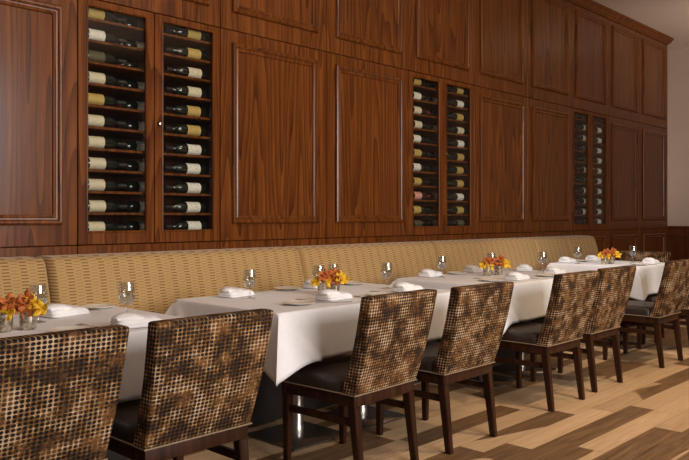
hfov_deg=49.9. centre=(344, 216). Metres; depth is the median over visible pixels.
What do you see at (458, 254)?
banquette
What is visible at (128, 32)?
shelf
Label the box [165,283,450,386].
tablecloth
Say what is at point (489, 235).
trim
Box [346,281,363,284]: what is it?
bread plate
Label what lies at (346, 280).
orchid
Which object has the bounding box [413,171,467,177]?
shelf
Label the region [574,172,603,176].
shelf
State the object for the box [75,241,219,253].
trim
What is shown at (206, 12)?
wall panel
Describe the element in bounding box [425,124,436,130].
wine bottle
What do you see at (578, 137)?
wine bottle
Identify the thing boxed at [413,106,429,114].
wine bottle
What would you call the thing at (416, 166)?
wine bottle
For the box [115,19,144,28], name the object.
wine bottle
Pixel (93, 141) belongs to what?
wine bottle
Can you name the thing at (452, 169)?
wine bottle
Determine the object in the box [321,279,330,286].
orchid
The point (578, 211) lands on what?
wine bottle
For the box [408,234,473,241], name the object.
trim
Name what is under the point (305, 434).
dining table
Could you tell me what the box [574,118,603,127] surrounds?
shelf
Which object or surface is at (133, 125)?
wine bottle
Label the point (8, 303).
orchid
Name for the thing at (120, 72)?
shelf
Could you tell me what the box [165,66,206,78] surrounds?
wine bottle
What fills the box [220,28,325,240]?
wall panel
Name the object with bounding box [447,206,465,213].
wine bottle
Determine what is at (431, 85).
wine bottle
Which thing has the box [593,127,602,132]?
wine bottle
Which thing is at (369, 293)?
bread plate
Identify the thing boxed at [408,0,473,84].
wall panel
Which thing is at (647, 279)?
tablecloth
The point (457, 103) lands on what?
wine bottle
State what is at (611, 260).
vase
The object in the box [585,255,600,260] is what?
folded napkin
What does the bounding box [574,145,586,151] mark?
wine bottle
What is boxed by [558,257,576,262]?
folded napkin
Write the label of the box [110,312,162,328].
folded napkin
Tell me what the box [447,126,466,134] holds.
wine bottle
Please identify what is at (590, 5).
crown molding
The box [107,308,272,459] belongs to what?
dining chair
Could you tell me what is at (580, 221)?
wine bottle
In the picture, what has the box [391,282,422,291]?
folded napkin
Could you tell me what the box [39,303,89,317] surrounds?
folded napkin
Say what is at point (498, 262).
orchid
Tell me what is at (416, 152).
wine bottle
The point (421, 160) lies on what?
shelf
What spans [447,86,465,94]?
wine bottle
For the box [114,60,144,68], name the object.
wine bottle
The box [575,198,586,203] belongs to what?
wine bottle
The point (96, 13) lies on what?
wine bottle
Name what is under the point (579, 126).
wine bottle
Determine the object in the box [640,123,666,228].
wall panel
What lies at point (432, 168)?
wine bottle
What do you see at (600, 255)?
orchid
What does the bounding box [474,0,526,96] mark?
wall panel
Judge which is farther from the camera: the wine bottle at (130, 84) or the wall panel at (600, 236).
the wall panel at (600, 236)
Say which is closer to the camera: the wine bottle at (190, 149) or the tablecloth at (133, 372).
the tablecloth at (133, 372)
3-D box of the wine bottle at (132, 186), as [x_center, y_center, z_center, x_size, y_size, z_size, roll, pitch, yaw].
[-1.342,-0.194,4.767,0.074,0.074,0.304,-2,-1,44]
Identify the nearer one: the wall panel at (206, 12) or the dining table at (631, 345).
the wall panel at (206, 12)
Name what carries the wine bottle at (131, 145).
in the wine cabinet at (154, 75)
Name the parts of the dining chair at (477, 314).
leg, leg, seat, leg, seat frame, backrest, leg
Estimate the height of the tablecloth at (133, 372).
0.299 m
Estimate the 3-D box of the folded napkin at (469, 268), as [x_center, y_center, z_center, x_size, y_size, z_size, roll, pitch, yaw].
[1.042,0.412,5.954,0.120,0.058,0.214,0,0,35]
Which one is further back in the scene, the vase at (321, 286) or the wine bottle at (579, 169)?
the wine bottle at (579, 169)
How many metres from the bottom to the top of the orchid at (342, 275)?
0.111 m
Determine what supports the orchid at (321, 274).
in the vase at (321, 286)
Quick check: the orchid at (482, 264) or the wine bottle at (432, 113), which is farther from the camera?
the wine bottle at (432, 113)
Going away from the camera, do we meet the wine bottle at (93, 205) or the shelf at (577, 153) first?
the wine bottle at (93, 205)
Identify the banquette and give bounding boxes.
[0,256,50,313]
[36,247,351,459]
[285,241,440,383]
[419,238,539,362]
[518,236,569,270]
[554,235,634,327]
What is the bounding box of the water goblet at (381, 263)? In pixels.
[381,263,392,288]
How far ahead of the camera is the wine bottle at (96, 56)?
4.48 m
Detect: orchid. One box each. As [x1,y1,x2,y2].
[0,293,15,309]
[0,308,14,321]
[14,296,24,313]
[17,299,35,316]
[18,289,34,303]
[25,293,39,309]
[32,300,47,315]
[311,276,319,285]
[318,270,327,281]
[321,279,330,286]
[322,268,332,278]
[329,267,340,276]
[330,276,339,284]
[335,270,345,280]
[340,272,349,283]
[479,260,486,268]
[483,257,489,264]
[488,256,495,262]
[495,261,503,267]
[496,254,504,261]
[503,260,510,267]
[597,252,603,258]
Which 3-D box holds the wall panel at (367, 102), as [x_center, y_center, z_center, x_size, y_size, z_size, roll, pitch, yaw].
[0.199,-0.562,6.152,0.085,1.450,1.009,0,0,44]
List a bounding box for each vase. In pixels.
[0,313,12,332]
[19,312,36,329]
[318,282,328,290]
[329,282,339,290]
[483,266,491,275]
[494,266,502,274]
[601,257,607,263]
[608,256,614,263]
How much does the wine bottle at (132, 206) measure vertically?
0.074 m
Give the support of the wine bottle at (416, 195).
in the wine cabinet at (441, 93)
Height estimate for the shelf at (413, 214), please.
0.016 m
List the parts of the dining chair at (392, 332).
leg, seat, leg, seat frame, leg, backrest, leg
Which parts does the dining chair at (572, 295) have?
leg, seat, seat frame, leg, backrest, leg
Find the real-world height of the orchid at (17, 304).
0.103 m
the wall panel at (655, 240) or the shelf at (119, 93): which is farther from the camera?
the wall panel at (655, 240)
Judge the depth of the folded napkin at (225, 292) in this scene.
4.06 m
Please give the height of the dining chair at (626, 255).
0.850 m
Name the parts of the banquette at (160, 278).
backrest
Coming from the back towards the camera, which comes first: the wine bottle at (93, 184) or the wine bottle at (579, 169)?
the wine bottle at (579, 169)
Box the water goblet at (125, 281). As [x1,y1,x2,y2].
[118,281,135,303]
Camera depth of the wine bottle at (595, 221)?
9.32 m
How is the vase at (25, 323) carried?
on the tablecloth at (133, 372)
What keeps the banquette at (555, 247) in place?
on the floor
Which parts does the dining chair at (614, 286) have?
leg, seat, leg, leg, seat frame, backrest, leg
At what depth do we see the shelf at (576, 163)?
9.24 m
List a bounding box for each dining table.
[248,395,404,451]
[469,321,555,388]
[594,331,645,349]
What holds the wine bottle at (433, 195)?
in the wine cabinet at (441, 93)
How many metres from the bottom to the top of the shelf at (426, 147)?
0.016 m
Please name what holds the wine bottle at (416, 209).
in the wine cabinet at (441, 93)
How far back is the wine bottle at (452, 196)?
7.13 m
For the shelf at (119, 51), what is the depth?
4.81 m
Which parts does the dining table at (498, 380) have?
plate, plate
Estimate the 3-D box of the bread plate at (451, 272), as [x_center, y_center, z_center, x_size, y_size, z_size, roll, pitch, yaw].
[0.874,0.434,5.732,0.162,0.014,0.162,0,0,44]
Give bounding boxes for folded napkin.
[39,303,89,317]
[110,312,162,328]
[218,286,254,297]
[302,279,320,288]
[316,289,352,300]
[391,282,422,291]
[418,269,442,276]
[463,265,482,272]
[504,272,529,280]
[516,264,532,270]
[543,267,565,273]
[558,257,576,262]
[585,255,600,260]
[642,258,659,263]
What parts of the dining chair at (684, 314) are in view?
leg, seat, seat frame, backrest, leg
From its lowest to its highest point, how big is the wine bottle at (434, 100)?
0.074 m
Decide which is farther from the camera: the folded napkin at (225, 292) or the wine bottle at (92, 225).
the wine bottle at (92, 225)
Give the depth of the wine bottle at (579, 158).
9.02 m
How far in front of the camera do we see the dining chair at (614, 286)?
5.15 m
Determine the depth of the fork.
3.00 m
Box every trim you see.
[0,246,76,256]
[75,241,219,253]
[217,238,325,248]
[326,236,407,244]
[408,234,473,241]
[474,232,526,238]
[523,231,570,236]
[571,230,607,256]
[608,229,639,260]
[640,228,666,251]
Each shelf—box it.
[88,17,210,50]
[88,39,210,68]
[88,60,210,87]
[88,82,210,106]
[88,104,210,124]
[88,126,210,143]
[88,147,210,161]
[88,169,210,179]
[88,191,210,196]
[88,212,210,214]
[413,84,467,99]
[413,99,467,112]
[413,113,467,125]
[413,127,467,138]
[413,142,467,151]
[413,156,467,164]
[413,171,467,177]
[413,185,467,189]
[413,199,467,202]
[413,214,467,215]
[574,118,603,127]
[574,128,603,135]
[574,139,603,145]
[574,150,603,156]
[574,161,603,166]
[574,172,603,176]
[574,182,603,186]
[574,193,603,195]
[574,204,603,205]
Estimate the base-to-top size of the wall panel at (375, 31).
1.225 m
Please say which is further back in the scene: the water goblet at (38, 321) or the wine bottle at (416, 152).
the wine bottle at (416, 152)
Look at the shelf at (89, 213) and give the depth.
4.62 m
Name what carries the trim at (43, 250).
attached to the panelling
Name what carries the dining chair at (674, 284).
on the floor
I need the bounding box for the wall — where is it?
[667,48,688,225]
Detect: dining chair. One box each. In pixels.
[0,325,128,459]
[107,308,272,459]
[282,289,436,459]
[376,281,513,454]
[484,270,599,411]
[530,265,635,392]
[602,259,688,367]
[619,251,670,342]
[636,289,688,348]
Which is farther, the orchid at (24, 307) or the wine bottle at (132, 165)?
the wine bottle at (132, 165)
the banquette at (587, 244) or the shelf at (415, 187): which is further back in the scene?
the banquette at (587, 244)
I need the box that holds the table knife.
[315,301,351,302]
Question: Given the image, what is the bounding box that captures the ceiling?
[593,0,688,50]
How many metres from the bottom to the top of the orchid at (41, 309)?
0.088 m
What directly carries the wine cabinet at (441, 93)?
attached to the panelling
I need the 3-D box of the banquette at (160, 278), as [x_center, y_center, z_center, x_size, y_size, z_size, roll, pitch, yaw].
[-0.805,0.708,4.460,0.780,0.985,1.820,0,0,44]
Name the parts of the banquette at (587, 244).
backrest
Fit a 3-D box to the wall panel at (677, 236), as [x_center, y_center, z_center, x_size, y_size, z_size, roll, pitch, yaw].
[8.059,0.670,8.791,8.550,1.060,0.055,0,0,44]
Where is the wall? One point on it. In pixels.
(677, 60)
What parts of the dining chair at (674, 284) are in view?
leg, leg, seat, seat frame, leg, backrest, leg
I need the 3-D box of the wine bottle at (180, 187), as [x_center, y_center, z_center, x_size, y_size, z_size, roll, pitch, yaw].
[-1.066,-0.194,4.933,0.074,0.074,0.304,0,0,44]
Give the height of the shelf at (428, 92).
0.016 m
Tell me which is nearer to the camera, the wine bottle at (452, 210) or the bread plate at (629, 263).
the bread plate at (629, 263)
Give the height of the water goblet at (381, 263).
0.158 m
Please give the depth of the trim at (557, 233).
8.30 m
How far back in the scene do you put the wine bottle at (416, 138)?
6.71 m
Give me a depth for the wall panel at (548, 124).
8.29 m
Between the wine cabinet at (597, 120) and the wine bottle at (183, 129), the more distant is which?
the wine cabinet at (597, 120)
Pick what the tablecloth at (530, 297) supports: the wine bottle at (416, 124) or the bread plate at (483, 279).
the bread plate at (483, 279)
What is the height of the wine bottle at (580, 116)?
0.074 m
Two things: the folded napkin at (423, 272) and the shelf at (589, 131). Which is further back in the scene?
the shelf at (589, 131)
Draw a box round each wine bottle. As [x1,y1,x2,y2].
[88,7,125,22]
[88,28,126,43]
[88,50,126,64]
[88,71,126,85]
[88,93,125,106]
[88,114,125,127]
[88,136,126,148]
[88,157,127,169]
[88,179,126,190]
[88,200,126,211]
[88,221,126,230]
[112,100,144,109]
[114,40,144,48]
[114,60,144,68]
[114,80,144,89]
[114,121,144,130]
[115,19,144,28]
[115,141,144,150]
[116,181,144,191]
[117,161,144,171]
[124,201,144,212]
[124,221,144,229]
[163,163,205,174]
[163,202,205,212]
[164,27,206,40]
[164,46,206,59]
[164,85,206,97]
[164,104,205,116]
[164,124,205,135]
[164,143,206,155]
[164,182,205,193]
[164,221,206,229]
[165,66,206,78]
[413,77,429,86]
[413,92,429,100]
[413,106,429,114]
[413,120,430,128]
[413,134,429,142]
[413,149,429,156]
[413,163,429,170]
[413,177,429,185]
[413,192,430,199]
[413,206,429,213]
[413,220,430,225]
[424,84,436,88]
[424,97,436,102]
[424,138,436,144]
[424,165,436,171]
[424,179,436,185]
[425,111,436,116]
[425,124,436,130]
[425,152,436,157]
[425,193,436,199]
[425,206,436,213]
[425,220,436,225]
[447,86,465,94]
[447,99,465,107]
[447,113,465,120]
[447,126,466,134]
[447,140,466,147]
[447,153,466,160]
[447,166,465,173]
[447,180,465,187]
[447,193,465,200]
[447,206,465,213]
[447,220,466,225]
[574,114,586,119]
[574,124,586,130]
[574,135,586,140]
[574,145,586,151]
[574,177,586,182]
[574,188,586,193]
[574,209,586,214]
[575,156,586,161]
[575,167,586,172]
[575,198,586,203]
[575,219,586,223]
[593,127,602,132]
[593,137,602,143]
[593,147,602,153]
[593,158,602,163]
[593,168,602,173]
[593,178,602,183]
[593,188,602,193]
[593,199,602,204]
[593,209,602,214]
[593,219,602,223]
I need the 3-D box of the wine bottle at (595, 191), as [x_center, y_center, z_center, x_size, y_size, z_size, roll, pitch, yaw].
[3.165,-0.323,9.339,0.073,0.073,0.304,0,0,44]
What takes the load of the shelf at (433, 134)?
attached to the wine cabinet at (441, 93)
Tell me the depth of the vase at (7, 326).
2.83 m
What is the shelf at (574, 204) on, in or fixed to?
attached to the wine cabinet at (597, 120)
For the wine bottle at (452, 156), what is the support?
in the wine cabinet at (441, 93)
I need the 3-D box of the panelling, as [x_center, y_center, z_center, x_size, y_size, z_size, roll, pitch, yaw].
[0.706,-0.710,7.023,0.400,3.820,11.090,0,0,44]
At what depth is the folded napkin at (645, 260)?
6.96 m
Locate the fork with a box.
[75,323,98,326]
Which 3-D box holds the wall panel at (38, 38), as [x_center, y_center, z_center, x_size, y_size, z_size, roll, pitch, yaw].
[-1.914,-0.562,3.952,0.085,1.450,1.005,0,0,44]
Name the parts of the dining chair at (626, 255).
leg, backrest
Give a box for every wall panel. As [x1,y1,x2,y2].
[0,0,76,246]
[98,0,219,26]
[218,0,325,51]
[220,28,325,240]
[325,0,407,69]
[326,52,407,237]
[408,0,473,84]
[473,86,526,233]
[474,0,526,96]
[527,0,570,106]
[527,98,570,231]
[571,3,607,114]
[607,19,639,122]
[608,116,639,229]
[640,34,666,128]
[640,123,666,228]
[667,226,688,260]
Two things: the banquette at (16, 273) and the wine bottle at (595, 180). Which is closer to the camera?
the banquette at (16, 273)
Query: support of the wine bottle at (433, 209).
in the wine cabinet at (441, 93)
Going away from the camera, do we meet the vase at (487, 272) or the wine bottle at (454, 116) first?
the vase at (487, 272)
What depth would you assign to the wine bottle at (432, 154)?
6.98 m
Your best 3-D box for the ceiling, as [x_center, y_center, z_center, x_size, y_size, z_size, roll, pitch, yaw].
[2.881,-2.670,3.506,8.700,0.100,15.050,0,0,44]
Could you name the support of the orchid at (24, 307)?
in the vase at (25, 323)
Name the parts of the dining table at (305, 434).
plate, plate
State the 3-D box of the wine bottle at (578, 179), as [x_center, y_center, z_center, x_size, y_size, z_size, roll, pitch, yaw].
[2.891,-0.451,9.053,0.074,0.074,0.304,0,0,44]
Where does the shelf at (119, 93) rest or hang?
attached to the wine cabinet at (154, 75)
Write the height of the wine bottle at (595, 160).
0.074 m
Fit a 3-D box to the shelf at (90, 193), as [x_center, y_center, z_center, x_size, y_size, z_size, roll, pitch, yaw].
[-1.370,-0.149,4.836,0.403,0.016,0.971,0,0,44]
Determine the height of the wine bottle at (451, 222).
0.074 m
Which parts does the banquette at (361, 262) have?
backrest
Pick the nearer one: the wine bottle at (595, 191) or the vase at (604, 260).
the vase at (604, 260)
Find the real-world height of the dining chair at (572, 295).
0.850 m
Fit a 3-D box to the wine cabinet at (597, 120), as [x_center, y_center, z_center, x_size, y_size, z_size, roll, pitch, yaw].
[2.862,-0.562,9.206,0.481,1.449,0.987,0,0,44]
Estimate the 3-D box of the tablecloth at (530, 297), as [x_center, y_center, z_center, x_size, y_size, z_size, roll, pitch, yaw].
[1.174,0.595,5.583,1.095,0.305,1.694,0,0,44]
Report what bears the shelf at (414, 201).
attached to the wine cabinet at (441, 93)
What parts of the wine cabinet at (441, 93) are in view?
door, door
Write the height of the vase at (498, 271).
0.069 m
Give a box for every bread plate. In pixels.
[50,326,91,331]
[80,304,114,309]
[274,286,300,289]
[283,300,313,305]
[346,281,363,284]
[366,292,389,295]
[447,271,467,273]
[479,278,501,281]
[536,274,554,276]
[629,263,646,264]
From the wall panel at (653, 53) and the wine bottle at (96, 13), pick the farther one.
the wall panel at (653, 53)
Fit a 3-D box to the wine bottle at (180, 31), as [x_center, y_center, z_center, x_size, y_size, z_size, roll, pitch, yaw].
[-1.065,-1.224,4.933,0.074,0.074,0.304,0,0,44]
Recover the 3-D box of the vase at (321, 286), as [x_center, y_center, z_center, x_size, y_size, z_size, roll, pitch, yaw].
[-0.121,0.407,4.192,0.066,0.069,0.066,0,0,40]
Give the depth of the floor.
4.34 m
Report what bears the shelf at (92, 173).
attached to the wine cabinet at (154, 75)
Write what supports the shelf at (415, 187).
attached to the wine cabinet at (441, 93)
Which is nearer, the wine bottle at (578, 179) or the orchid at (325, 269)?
the orchid at (325, 269)
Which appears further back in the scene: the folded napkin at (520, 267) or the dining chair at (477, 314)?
the folded napkin at (520, 267)
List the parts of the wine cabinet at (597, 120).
door, door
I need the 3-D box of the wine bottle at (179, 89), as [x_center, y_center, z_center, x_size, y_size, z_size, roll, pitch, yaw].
[-1.063,-0.838,4.936,0.074,0.074,0.304,2,2,44]
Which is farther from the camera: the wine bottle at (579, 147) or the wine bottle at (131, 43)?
the wine bottle at (579, 147)
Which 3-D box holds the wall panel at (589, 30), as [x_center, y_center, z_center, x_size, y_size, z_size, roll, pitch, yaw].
[3.002,-1.905,9.072,0.085,1.225,0.990,0,0,44]
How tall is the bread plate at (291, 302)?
0.014 m
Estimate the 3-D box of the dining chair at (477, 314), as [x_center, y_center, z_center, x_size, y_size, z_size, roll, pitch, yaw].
[0.530,0.775,4.039,0.606,0.850,0.510,0,0,44]
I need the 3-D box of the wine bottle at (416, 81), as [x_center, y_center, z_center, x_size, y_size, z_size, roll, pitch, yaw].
[0.675,-1.224,6.746,0.074,0.074,0.304,0,0,44]
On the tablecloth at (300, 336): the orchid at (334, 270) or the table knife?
the table knife
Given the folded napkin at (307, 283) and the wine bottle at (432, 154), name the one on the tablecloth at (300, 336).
the folded napkin at (307, 283)
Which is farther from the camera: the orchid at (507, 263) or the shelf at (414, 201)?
the shelf at (414, 201)
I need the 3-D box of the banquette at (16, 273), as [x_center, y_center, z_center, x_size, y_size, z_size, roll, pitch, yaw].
[-2.059,0.708,3.155,0.780,0.985,1.800,0,0,44]
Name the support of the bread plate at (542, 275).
on the tablecloth at (530, 297)
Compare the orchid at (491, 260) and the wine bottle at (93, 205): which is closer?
the wine bottle at (93, 205)
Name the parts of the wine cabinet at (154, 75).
door, door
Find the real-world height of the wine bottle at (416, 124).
0.074 m
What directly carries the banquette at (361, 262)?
on the floor
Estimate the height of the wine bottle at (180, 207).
0.074 m
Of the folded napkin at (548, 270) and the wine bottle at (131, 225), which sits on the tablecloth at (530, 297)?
the folded napkin at (548, 270)
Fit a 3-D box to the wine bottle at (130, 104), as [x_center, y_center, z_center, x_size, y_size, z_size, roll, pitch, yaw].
[-1.351,-0.709,4.758,0.073,0.073,0.304,0,0,44]
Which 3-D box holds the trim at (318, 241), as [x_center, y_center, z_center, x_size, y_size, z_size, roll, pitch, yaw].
[-0.505,0.613,5.419,0.085,0.890,1.013,0,0,44]
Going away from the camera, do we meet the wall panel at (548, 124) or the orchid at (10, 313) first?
the orchid at (10, 313)
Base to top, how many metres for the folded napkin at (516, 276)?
0.058 m
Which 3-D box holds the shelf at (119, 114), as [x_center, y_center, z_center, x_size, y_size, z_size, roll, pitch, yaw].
[-1.370,-0.664,4.836,0.403,0.016,0.971,0,0,44]
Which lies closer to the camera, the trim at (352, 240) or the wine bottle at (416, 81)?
the trim at (352, 240)
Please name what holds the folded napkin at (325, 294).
on the tablecloth at (300, 336)
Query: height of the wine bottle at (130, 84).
0.074 m
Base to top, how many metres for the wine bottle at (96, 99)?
0.074 m
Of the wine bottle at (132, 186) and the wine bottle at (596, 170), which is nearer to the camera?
the wine bottle at (132, 186)
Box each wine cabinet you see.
[77,0,219,244]
[408,71,473,234]
[571,108,607,230]
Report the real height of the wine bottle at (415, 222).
0.074 m
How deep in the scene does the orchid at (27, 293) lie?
2.89 m
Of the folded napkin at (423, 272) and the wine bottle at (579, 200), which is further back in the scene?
the wine bottle at (579, 200)
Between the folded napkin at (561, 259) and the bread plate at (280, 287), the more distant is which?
the folded napkin at (561, 259)
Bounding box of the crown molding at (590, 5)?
[567,0,673,44]
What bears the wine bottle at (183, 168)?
in the wine cabinet at (154, 75)
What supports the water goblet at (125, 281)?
on the tablecloth at (133, 372)
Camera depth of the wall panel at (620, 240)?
9.77 m
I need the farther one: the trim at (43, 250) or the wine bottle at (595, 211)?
the wine bottle at (595, 211)
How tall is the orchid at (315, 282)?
0.080 m
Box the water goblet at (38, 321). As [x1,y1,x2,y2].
[29,285,47,322]
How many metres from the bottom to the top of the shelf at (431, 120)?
0.016 m
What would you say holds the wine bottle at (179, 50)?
in the wine cabinet at (154, 75)
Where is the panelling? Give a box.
[0,0,659,247]
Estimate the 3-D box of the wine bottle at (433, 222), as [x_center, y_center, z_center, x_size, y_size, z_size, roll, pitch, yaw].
[0.808,0.064,7.006,0.074,0.074,0.304,0,0,44]
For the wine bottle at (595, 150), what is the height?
0.074 m
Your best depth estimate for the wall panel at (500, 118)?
7.57 m
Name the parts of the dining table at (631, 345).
plate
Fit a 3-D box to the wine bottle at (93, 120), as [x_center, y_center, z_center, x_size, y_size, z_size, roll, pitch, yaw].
[-1.475,-0.580,4.506,0.074,0.074,0.304,0,0,44]
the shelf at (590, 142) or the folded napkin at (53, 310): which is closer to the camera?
the folded napkin at (53, 310)
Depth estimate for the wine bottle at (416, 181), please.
6.71 m
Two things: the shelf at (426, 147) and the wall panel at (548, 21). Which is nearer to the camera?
the shelf at (426, 147)
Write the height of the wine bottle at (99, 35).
0.074 m
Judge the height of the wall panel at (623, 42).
1.225 m
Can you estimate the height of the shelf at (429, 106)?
0.016 m
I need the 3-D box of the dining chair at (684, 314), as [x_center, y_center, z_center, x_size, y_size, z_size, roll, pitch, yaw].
[3.021,0.775,6.706,0.606,0.850,0.510,0,0,44]
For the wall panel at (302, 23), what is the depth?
5.43 m
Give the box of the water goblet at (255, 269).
[243,269,256,298]
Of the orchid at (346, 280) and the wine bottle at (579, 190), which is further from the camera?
the wine bottle at (579, 190)
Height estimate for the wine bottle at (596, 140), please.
0.074 m
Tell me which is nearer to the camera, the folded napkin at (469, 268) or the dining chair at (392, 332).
the dining chair at (392, 332)
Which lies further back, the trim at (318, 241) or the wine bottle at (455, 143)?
the wine bottle at (455, 143)
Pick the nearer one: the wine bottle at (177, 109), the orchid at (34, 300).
the orchid at (34, 300)
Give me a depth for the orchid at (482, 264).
5.58 m
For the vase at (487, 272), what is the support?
on the tablecloth at (530, 297)
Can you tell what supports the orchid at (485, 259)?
in the vase at (487, 272)
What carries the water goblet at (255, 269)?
on the tablecloth at (300, 336)
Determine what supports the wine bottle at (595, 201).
in the wine cabinet at (597, 120)
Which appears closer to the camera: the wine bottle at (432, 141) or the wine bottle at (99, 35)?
the wine bottle at (99, 35)
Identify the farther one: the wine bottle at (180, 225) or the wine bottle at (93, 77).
the wine bottle at (180, 225)
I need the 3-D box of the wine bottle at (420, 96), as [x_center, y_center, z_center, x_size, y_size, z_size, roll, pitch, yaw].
[0.676,-1.095,6.747,0.074,0.074,0.304,0,0,44]
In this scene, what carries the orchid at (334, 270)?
in the vase at (333, 286)
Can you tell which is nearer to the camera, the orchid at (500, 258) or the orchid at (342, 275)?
the orchid at (342, 275)
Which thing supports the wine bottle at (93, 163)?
in the wine cabinet at (154, 75)
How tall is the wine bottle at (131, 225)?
0.074 m
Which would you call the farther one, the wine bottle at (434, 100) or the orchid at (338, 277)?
the wine bottle at (434, 100)
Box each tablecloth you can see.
[0,306,182,402]
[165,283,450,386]
[391,268,570,336]
[547,260,664,300]
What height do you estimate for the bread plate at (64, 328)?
0.014 m
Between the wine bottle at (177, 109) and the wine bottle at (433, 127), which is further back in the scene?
the wine bottle at (433, 127)
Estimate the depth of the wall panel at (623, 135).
9.75 m
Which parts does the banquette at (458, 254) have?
backrest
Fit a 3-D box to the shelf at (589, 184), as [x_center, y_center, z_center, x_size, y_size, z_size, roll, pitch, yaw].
[2.843,-0.406,9.224,0.403,0.016,0.946,0,0,44]
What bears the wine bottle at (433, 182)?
in the wine cabinet at (441, 93)
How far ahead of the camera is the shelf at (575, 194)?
9.09 m
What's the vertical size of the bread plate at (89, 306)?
0.014 m
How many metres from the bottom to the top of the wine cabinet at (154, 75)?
1.449 m
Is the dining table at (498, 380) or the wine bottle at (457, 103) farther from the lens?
the wine bottle at (457, 103)
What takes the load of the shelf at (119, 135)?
attached to the wine cabinet at (154, 75)
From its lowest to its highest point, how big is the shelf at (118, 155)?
0.016 m
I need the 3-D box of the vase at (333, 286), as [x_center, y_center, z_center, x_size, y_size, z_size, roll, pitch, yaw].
[-0.058,0.407,4.249,0.066,0.069,0.066,0,0,-10]
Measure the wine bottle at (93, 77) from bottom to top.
0.074 m
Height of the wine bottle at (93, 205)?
0.073 m
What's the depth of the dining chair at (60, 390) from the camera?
2.25 m
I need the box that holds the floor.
[124,319,688,459]
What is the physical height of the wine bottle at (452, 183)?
0.073 m

